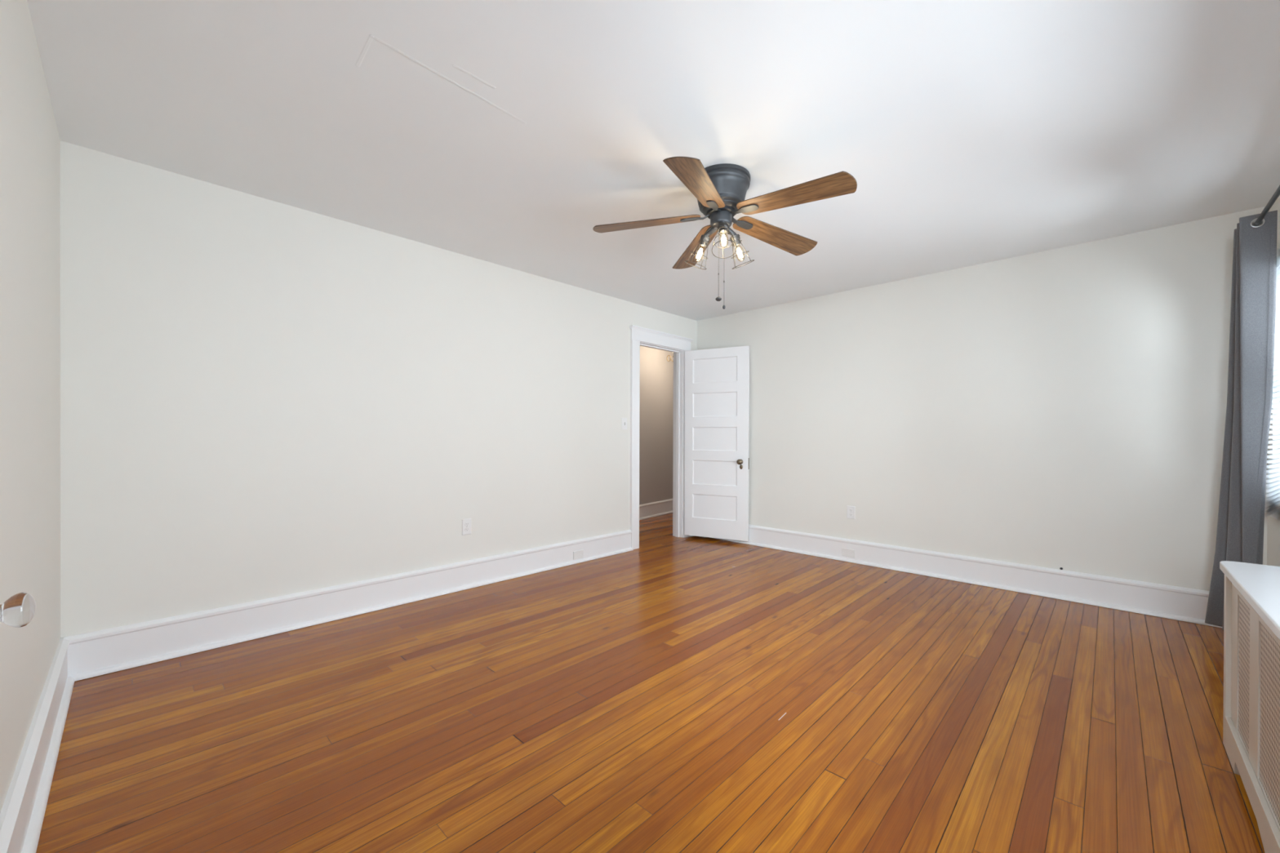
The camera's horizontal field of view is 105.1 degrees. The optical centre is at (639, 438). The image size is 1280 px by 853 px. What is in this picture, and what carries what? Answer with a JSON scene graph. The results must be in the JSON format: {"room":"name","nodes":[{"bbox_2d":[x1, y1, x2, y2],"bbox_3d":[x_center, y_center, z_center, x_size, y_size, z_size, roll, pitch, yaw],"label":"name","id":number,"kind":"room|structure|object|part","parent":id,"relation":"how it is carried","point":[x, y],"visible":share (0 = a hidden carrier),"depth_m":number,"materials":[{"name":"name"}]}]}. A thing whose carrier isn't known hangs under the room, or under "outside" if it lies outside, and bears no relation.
{"room":"empty bedroom","nodes":[
{"label":"empty bedroom","id":0,"kind":"room"},
{"bbox_2d":[0,592,35,627],"bbox_3d":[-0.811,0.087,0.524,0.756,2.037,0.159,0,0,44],"label":"door knob","id":1,"kind":"object","parent":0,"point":[18,611],"depth_m":0.76,"materials":[{"name":"clear glass"}]},
{"bbox_2d":[0,0,60,813],"bbox_3d":[-1.134,-0.111,0.682,4.275,2.450,0.150,0,0,44],"label":"wall","id":2,"kind":"structure","parent":0,"point":[30,141],"depth_m":1.49,"materials":[{"name":"beige paint"}]},
{"bbox_2d":[0,638,74,852],"bbox_3d":[-1.142,1.013,0.825,4.075,0.198,0.044,0,0,44],"label":"baseboard","id":3,"kind":"structure","parent":2,"relation":"attached to","point":[22,814],"depth_m":1.49,"materials":[{"name":"white paint"}]},
{"bbox_2d":[60,140,697,637],"bbox_3d":[-1.040,-0.121,3.951,0.120,2.450,4.995,0,0,44],"label":"wall","id":4,"kind":"structure","parent":0,"point":[261,398],"depth_m":2.85,"materials":[{"name":"beige paint"}]},
{"bbox_2d":[60,529,694,681],"bbox_3d":[-0.974,1.003,3.909,0.044,0.198,4.725,0,0,44],"label":"baseboard","id":5,"kind":"structure","parent":4,"relation":"attached to","point":[104,651],"depth_m":2.85,"materials":[{"name":"white paint"}]},
{"bbox_2d":[462,518,471,535],"bbox_3d":[-1.278,0.653,3.615,0.009,0.116,0.072,0,0,44],"label":"wall outlet","id":6,"kind":"object","parent":4,"relation":"attached to","point":[466,523],"visible":1,"depth_m":3.61,"materials":[{"name":"white plastic"}]},
{"bbox_2d":[573,549,583,559],"bbox_3d":[-0.545,1.033,4.350,0.008,0.072,0.116,0,0,44],"label":"blank plate","id":7,"kind":"object","parent":4,"relation":"attached to","point":[580,553],"visible":1,"depth_m":4.34,"materials":[{"name":"white plastic"}]},
{"bbox_2d":[622,417,626,429],"bbox_3d":[-0.146,-0.142,4.782,0.017,0.116,0.072,0,0,44],"label":"light switch","id":8,"kind":"object","parent":4,"relation":"attached to","point":[624,420],"visible":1,"depth_m":4.78,"materials":[{"name":"white plastic"}]},
{"bbox_2d":[629,324,693,549],"bbox_3d":[0.193,-0.004,5.218,0.183,2.215,0.968,0,0,44],"label":"door frame","id":9,"kind":"structure","parent":4,"relation":"attached to","point":[639,336],"depth_m":5.25,"materials":[{"name":"white paint"}]},
{"bbox_3d":[-0.049,0.065,4.877,0.028,2.078,0.115,0,0,44],"label":"casing","id":10,"kind":"part","parent":9,"relation":"part of","materials":[{"name":"white paint"}]},
{"bbox_3d":[0.239,-1.030,5.173,0.022,0.110,0.940,0,0,44],"label":"head casing","id":11,"kind":"part","parent":9,"relation":"part of","materials":[{"name":"white paint"}]},
{"bbox_3d":[0.134,0.012,5.275,0.020,2.182,0.932,0,0,44],"label":"hall casing","id":12,"kind":"part","parent":9,"relation":"part of","materials":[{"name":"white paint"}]},
{"bbox_3d":[0.525,0.064,5.474,0.028,2.078,0.117,0,0,44],"label":"casing","id":13,"kind":"part","parent":9,"relation":"part of","materials":[{"name":"white paint"}]},
{"bbox_2d":[684,346,749,541],"bbox_3d":[0.803,0.053,5.233,0.714,2.029,0.098,0,0,28],"label":"door","id":14,"kind":"structure","parent":9,"relation":"attached to","point":[717,497],"depth_m":5.24,"materials":[{"name":"white paint"}]},
{"bbox_3d":[0.802,0.738,5.270,0.497,0.259,0.035,0,0,28],"label":"panel","id":15,"kind":"part","parent":14,"relation":"part of","materials":[{"name":"white paint"}]},
{"bbox_3d":[0.805,0.006,5.267,0.497,0.254,0.035,0,0,28],"label":"panel","id":16,"kind":"part","parent":14,"relation":"part of","materials":[{"name":"white paint"}]},
{"bbox_3d":[0.803,0.370,5.269,0.497,0.263,0.035,0,0,28],"label":"panel","id":17,"kind":"part","parent":14,"relation":"part of","materials":[{"name":"white paint"}]},
{"bbox_3d":[0.807,-0.732,5.265,0.497,0.262,0.035,0,0,28],"label":"panel","id":18,"kind":"part","parent":14,"relation":"part of","materials":[{"name":"white paint"}]},
{"bbox_3d":[0.806,-0.362,5.266,0.497,0.260,0.035,0,0,28],"label":"panel","id":19,"kind":"part","parent":14,"relation":"part of","materials":[{"name":"white paint"}]},
{"bbox_3d":[1.037,0.244,5.090,0.057,0.057,0.063,0,0,28],"label":"knob","id":20,"kind":"part","parent":14,"relation":"part of","materials":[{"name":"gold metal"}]},
{"bbox_2d":[35,512,1264,852],"bbox_3d":[0.873,1.159,4.042,6.025,0.100,7.775,0,0,44],"label":"floor","id":21,"kind":"structure","parent":0,"point":[668,694],"depth_m":1.89,"materials":[{"name":"orange wood"}]},
{"bbox_2d":[1219,560,1279,852],"bbox_3d":[1.697,0.786,1.099,0.356,0.672,1.652,0,0,44],"label":"radiator cover","id":22,"kind":"object","parent":21,"relation":"on","point":[1251,604],"visible":1,"depth_m":1.48,"materials":[{"name":"white paint"}]},
{"bbox_3d":[2.136,0.799,1.778,0.020,0.643,0.036,0,0,44],"label":"corner post","id":23,"kind":"part","parent":22,"relation":"part of","materials":[{"name":"beige paint"}]},
{"bbox_2d":[1238,596,1249,754],"bbox_3d":[1.987,0.769,1.600,0.015,0.487,0.228,0,0,44],"label":"grille","id":24,"kind":"object","parent":22,"relation":"attached to","point":[1243,606],"depth_m":1.61,"materials":[{"name":"white metal"}]},
{"bbox_3d":[1.583,1.062,1.209,0.014,0.118,1.550,0,0,44],"label":"rail","id":25,"kind":"part","parent":22,"relation":"part of","materials":[{"name":"beige paint"}]},
{"bbox_3d":[1.595,0.799,1.197,0.016,0.643,1.624,0,0,44],"label":"frame","id":26,"kind":"part","parent":22,"relation":"part of","materials":[{"name":"beige paint"}]},
{"bbox_2d":[1259,622,1279,825],"bbox_3d":[1.626,0.769,1.224,0.015,0.487,0.605,0,0,44],"label":"grille","id":27,"kind":"object","parent":22,"relation":"attached to","point":[1269,645],"depth_m":1.35,"materials":[{"name":"white metal"}]},
{"bbox_2d":[26,0,1279,320],"bbox_3d":[0.881,-1.391,4.033,6.025,0.100,7.775,0,0,44],"label":"ceiling","id":28,"kind":"structure","parent":0,"point":[501,132],"depth_m":2.04,"materials":[{"name":"white paint"}]},
{"bbox_2d":[592,156,857,309],"bbox_3d":[0.456,-0.997,2.502,1.243,0.680,1.283,0,0,44],"label":"ceiling fan","id":29,"kind":"object","parent":28,"relation":"hanging from","point":[720,190],"visible":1,"depth_m":2.42,"materials":[{"name":"brown wood"}]},
{"bbox_3d":[0.033,-1.126,2.567,0.565,0.006,0.155,-4,11,6],"label":"blade","id":30,"kind":"part","parent":29,"relation":"part of","materials":[{"name":"brown wood"}]},
{"bbox_3d":[0.264,-1.123,2.175,0.155,0.006,0.565,12,9,22],"label":"blade","id":31,"kind":"part","parent":29,"relation":"part of","materials":[{"name":"brown wood"}]},
{"bbox_3d":[0.335,-1.126,2.908,0.155,0.006,0.565,-11,-2,-13],"label":"blade","id":32,"kind":"part","parent":29,"relation":"part of","materials":[{"name":"brown wood"}]},
{"bbox_2d":[698,235,710,247],"bbox_3d":[0.341,-1.040,2.581,0.060,0.061,0.051,0,0,44],"label":"socket","id":33,"kind":"object","parent":29,"relation":"attached to","point":[704,240],"depth_m":2.56,"materials":[{"name":"grey metal"}]},
{"bbox_3d":[0.368,-1.080,2.564,0.086,0.062,0.035,0,0,30],"label":"lamp arm","id":34,"kind":"part","parent":29,"relation":"part of","materials":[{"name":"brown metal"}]},
{"bbox_3d":[0.403,-0.924,2.486,0.005,0.426,0.017,0,0,-31],"label":"pull chain","id":35,"kind":"part","parent":29,"relation":"part of","materials":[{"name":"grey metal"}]},
{"bbox_2d":[718,222,728,235],"bbox_3d":[0.414,-1.039,2.438,0.056,0.061,0.057,0,0,44],"label":"socket","id":36,"kind":"object","parent":29,"relation":"attached to","point":[723,226],"depth_m":2.42,"materials":[{"name":"grey metal"}]},
{"bbox_3d":[0.473,-1.079,2.558,0.086,0.062,0.035,0,0,-25],"label":"lamp arm","id":37,"kind":"part","parent":29,"relation":"part of","materials":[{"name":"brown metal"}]},
{"bbox_2d":[729,234,741,246],"bbox_3d":[0.500,-1.039,2.573,0.052,0.061,0.059,0,0,44],"label":"socket","id":38,"kind":"object","parent":29,"relation":"attached to","point":[736,237],"depth_m":2.55,"materials":[{"name":"grey metal"}]},
{"bbox_3d":[0.752,-1.124,2.726,0.565,0.006,0.155,5,-14,-30],"label":"blade","id":39,"kind":"part","parent":29,"relation":"part of","materials":[{"name":"brown wood"}]},
{"bbox_3d":[0.708,-1.123,2.273,0.565,0.006,0.155,7,-7,41],"label":"blade","id":40,"kind":"part","parent":29,"relation":"part of","materials":[{"name":"brown wood"}]},
{"bbox_2d":[639,346,673,504],"bbox_3d":[0.185,-0.128,6.964,0.100,2.450,4.544,0,0,36],"label":"wall","id":41,"kind":"structure","parent":0,"point":[656,373],"depth_m":6.93,"materials":[{"name":"beige paint"}]},
{"bbox_2d":[639,498,672,519],"bbox_3d":[0.240,0.997,6.925,0.044,0.198,4.544,0,0,36],"label":"baseboard","id":42,"kind":"structure","parent":41,"relation":"attached to","point":[648,510],"depth_m":6.89,"materials":[{"name":"white paint"}]},
{"bbox_2d":[697,206,1269,591],"bbox_3d":[2.234,-0.112,4.186,4.275,2.450,0.120,0,0,44],"label":"wall","id":43,"kind":"structure","parent":0,"point":[1064,407],"depth_m":3.59,"materials":[{"name":"beige paint"}]},
{"bbox_2d":[841,547,854,558],"bbox_3d":[1.875,1.032,4.413,0.116,0.072,0.008,0,0,44],"label":"blank plate","id":44,"kind":"object","parent":43,"relation":"attached to","point":[845,552],"visible":1,"depth_m":4.41,"materials":[{"name":"white plastic"}]},
{"bbox_2d":[847,505,855,519],"bbox_3d":[1.902,0.668,4.416,0.072,0.116,0.009,0,0,44],"label":"wall outlet","id":45,"kind":"object","parent":43,"relation":"attached to","point":[851,509],"visible":1,"depth_m":4.41,"materials":[{"name":"white plastic"}]},
{"bbox_2d":[709,524,1222,627],"bbox_3d":[2.101,1.012,4.200,4.075,0.198,0.044,0,0,44],"label":"baseboard","id":46,"kind":"structure","parent":43,"relation":"attached to","point":[1169,602],"depth_m":3.61,"materials":[{"name":"white paint"}]},
{"bbox_2d":[1266,195,1279,566],"bbox_3d":[2.024,-0.102,1.028,0.200,2.450,4.725,0,0,44],"label":"wall","id":47,"kind":"structure","parent":0,"point":[1273,524],"depth_m":2.67,"materials":[{"name":"beige paint"}]},
{"bbox_2d":[1254,185,1279,224],"bbox_3d":[2.880,-1.078,2.157,0.141,0.070,1.790,0,0,44],"label":"curtain rod","id":48,"kind":"object","parent":47,"relation":"attached to","point":[1277,193],"visible":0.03,"depth_m":2.26,"materials":[{"name":"black metal"}]},
{"bbox_2d":[1204,209,1277,630],"bbox_3d":[3.163,-0.052,2.536,0.224,2.138,0.258,0,0,25],"label":"curtain","id":49,"kind":"object","parent":48,"relation":"hanging from","point":[1242,503],"visible":0.84,"depth_m":2.47,"materials":[{"name":"grey fabric"}]},
{"bbox_2d":[1268,247,1279,520],"bbox_3d":[3.154,-0.280,2.265,0.173,1.415,1.105,0,0,44],"label":"window","id":50,"kind":"structure","parent":47,"relation":"in","point":[1276,515],"depth_m":2.64,"materials":[{"name":"glass"}]},
{"bbox_2d":[1264,256,1279,517],"bbox_3d":[3.083,-0.229,2.329,0.026,1.338,1.080,0,0,44],"label":"window blind","id":51,"kind":"object","parent":50,"relation":"attached to","point":[1272,506],"visible":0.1,"depth_m":2.50,"materials":[{"name":"white plastic"}]},
{"bbox_3d":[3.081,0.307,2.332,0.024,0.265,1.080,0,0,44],"label":"rail","id":52,"kind":"part","parent":51,"relation":"part of","materials":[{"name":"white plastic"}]}
]}

